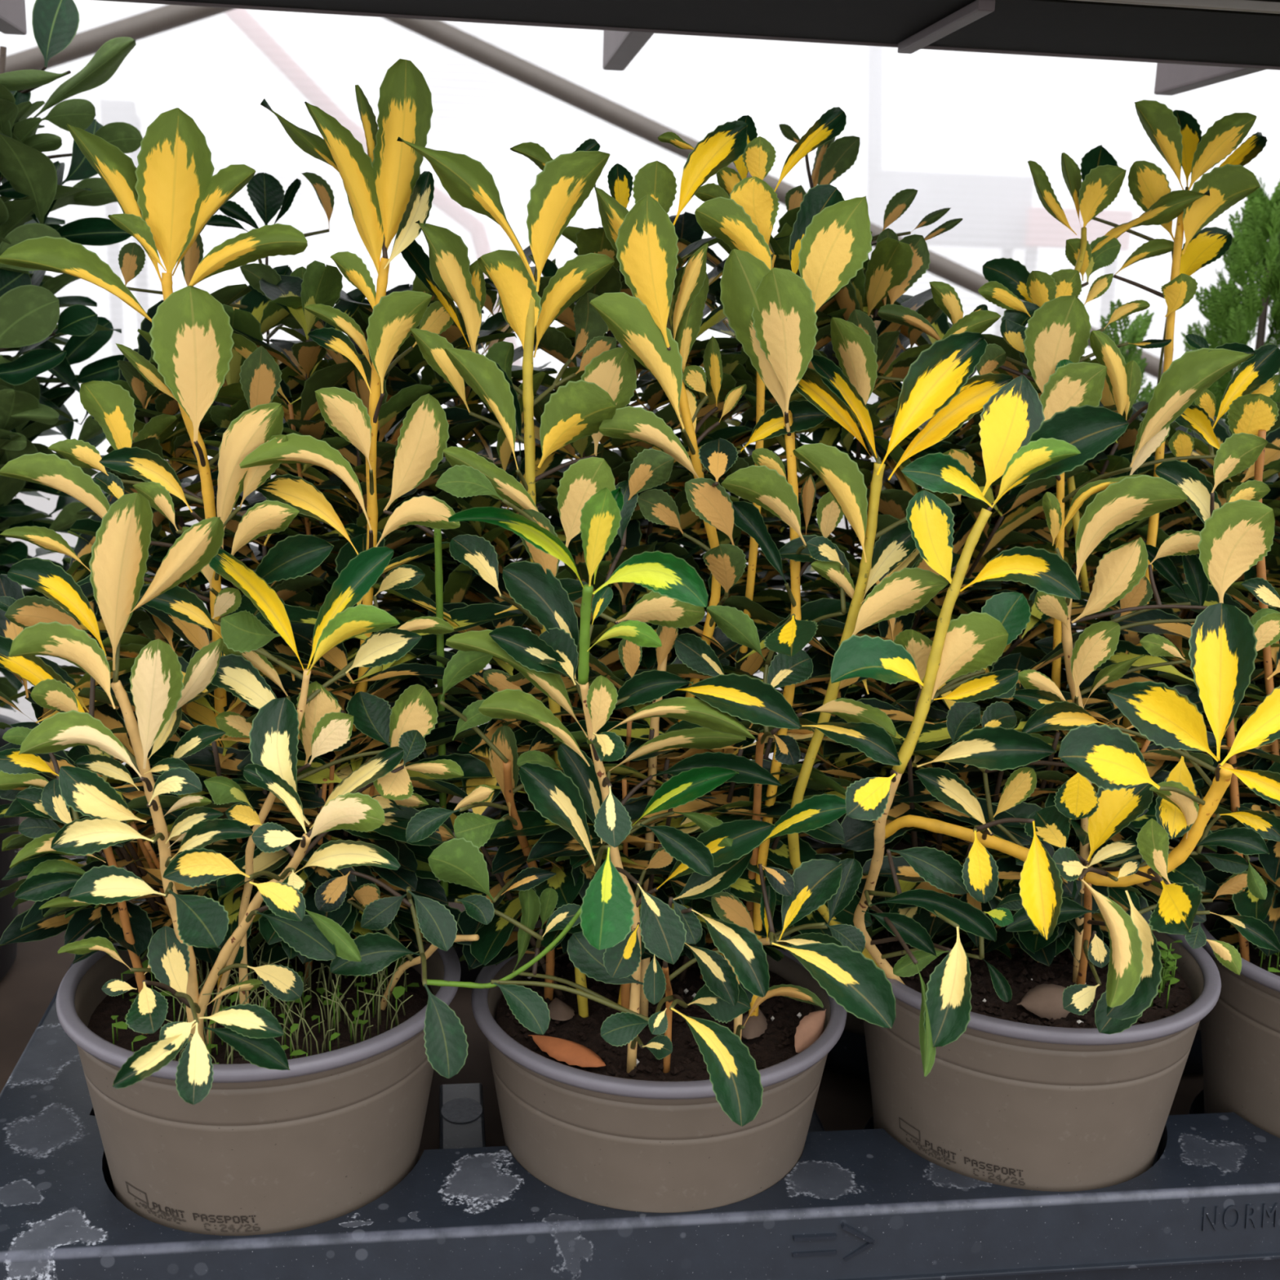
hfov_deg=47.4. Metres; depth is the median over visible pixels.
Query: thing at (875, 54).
pole
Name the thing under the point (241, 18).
pole
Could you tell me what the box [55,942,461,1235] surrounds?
pot
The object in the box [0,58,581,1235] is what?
potted shrub
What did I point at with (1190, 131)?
potted shrub
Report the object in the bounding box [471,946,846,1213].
pot
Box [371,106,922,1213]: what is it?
potted shrub
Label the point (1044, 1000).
dead leaf
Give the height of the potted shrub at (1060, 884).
0.626 m
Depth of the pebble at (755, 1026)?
0.76 m
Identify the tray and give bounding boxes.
[0,899,1279,1279]
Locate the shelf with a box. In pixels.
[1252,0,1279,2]
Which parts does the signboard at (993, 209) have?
post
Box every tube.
[5,4,235,72]
[382,17,1164,378]
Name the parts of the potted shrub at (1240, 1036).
stem, stem, stem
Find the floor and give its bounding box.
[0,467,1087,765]
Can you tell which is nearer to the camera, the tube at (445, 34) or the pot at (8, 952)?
the pot at (8, 952)
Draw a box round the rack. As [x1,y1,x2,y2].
[0,0,1279,1159]
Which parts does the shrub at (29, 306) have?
stem, stem, stem, stem, stem, stem, stem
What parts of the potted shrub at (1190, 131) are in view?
stem, stem, stem, stem, stem, stem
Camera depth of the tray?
0.73 m
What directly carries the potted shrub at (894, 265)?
on the tray
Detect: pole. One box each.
[224,8,535,419]
[866,45,883,462]
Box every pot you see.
[0,714,20,981]
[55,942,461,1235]
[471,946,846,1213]
[780,835,865,1035]
[863,908,1221,1191]
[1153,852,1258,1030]
[1191,901,1279,1137]
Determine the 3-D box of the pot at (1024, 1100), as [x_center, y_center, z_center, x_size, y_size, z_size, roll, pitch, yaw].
[0.212,0.250,0.824,0.200,0.167,0.200,0,13,-8]
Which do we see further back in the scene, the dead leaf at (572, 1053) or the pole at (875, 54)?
the pole at (875, 54)
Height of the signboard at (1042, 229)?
1.408 m
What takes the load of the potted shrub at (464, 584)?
on the tray
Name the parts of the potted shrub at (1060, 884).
stem, stem, stem, stem, stem, stem, stem, stem, stem, stem, stem, stem, stem, stem, stem, stem, stem, stem, stem, stem, stem, stem, stem, stem, stem, stem, stem, stem, stem, stem, stem, stem, stem, stem, stem, stem, stem, stem, stem, stem, stem, stem, stem, stem, stem, stem, stem, stem, stem, stem, stem, stem, stem, stem, stem, stem, stem, stem, stem, stem, stem, stem, stem, stem, stem, stem, stem, stem, stem, stem, stem, stem, stem, stem, stem, stem, stem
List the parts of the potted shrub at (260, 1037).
stem, stem, stem, stem, stem, stem, stem, stem, stem, stem, stem, stem, stem, stem, stem, stem, stem, stem, stem, stem, stem, stem, stem, stem, stem, stem, stem, stem, stem, stem, stem, stem, stem, stem, stem, stem, stem, stem, stem, stem, stem, stem, stem, stem, stem, stem, stem, stem, stem, stem, stem, stem, stem, stem, stem, stem, stem, stem, stem, stem, stem, stem, stem, stem, stem, stem, stem, stem, stem, stem, stem, stem, stem, stem, stem, stem, stem, stem, stem, stem, stem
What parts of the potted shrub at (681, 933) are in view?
stem, stem, stem, stem, stem, stem, stem, stem, stem, stem, stem, stem, stem, stem, stem, stem, stem, stem, stem, stem, stem, stem, stem, stem, stem, stem, stem, stem, stem, stem, stem, stem, stem, stem, stem, stem, stem, stem, stem, stem, stem, stem, stem, stem, stem, stem, stem, stem, stem, stem, stem, stem, stem, stem, stem, stem, stem, stem, stem, stem, stem, stem, stem, stem, stem, stem, stem, stem, stem, stem, stem, stem, stem, stem, stem, stem, stem, stem, stem, stem, stem, stem, stem, stem, stem, stem, stem, stem, stem, stem, stem, stem, stem, stem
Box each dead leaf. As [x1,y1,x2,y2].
[527,1035,605,1067]
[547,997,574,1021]
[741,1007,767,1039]
[794,1008,826,1053]
[1017,983,1070,1019]
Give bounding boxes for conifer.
[1080,175,1279,618]
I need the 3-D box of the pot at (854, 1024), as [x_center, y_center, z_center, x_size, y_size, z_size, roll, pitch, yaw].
[0.182,0.200,1.040,0.200,0.166,0.200,0,13,-8]
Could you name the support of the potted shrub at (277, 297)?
on the tray
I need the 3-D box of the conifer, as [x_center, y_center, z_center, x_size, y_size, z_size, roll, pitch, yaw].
[0.509,-0.085,1.305,0.328,0.638,0.272,-2,14,-18]
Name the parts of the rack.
rail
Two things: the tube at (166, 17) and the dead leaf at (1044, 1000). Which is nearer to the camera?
the dead leaf at (1044, 1000)
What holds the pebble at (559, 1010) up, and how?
on the potted shrub at (681, 933)
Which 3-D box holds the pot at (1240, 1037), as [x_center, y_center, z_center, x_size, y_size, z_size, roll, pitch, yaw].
[0.415,0.251,0.852,0.200,0.166,0.200,0,13,-8]
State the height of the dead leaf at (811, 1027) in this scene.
0.014 m
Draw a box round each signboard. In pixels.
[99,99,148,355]
[857,169,1033,558]
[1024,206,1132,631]
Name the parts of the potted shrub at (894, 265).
stem, stem, stem, stem, stem, stem, stem, stem, stem, stem, stem, stem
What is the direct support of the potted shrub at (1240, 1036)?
on the tray
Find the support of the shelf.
attached to the rack
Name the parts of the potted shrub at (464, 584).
stem, stem, stem, stem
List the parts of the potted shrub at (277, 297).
stem, stem, stem, stem, stem, stem, stem, stem, stem, stem, stem, stem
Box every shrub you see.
[0,0,142,981]
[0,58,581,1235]
[0,172,562,881]
[353,206,885,931]
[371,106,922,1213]
[720,124,1201,1035]
[737,99,1279,1191]
[1000,110,1279,1030]
[1113,374,1279,1137]

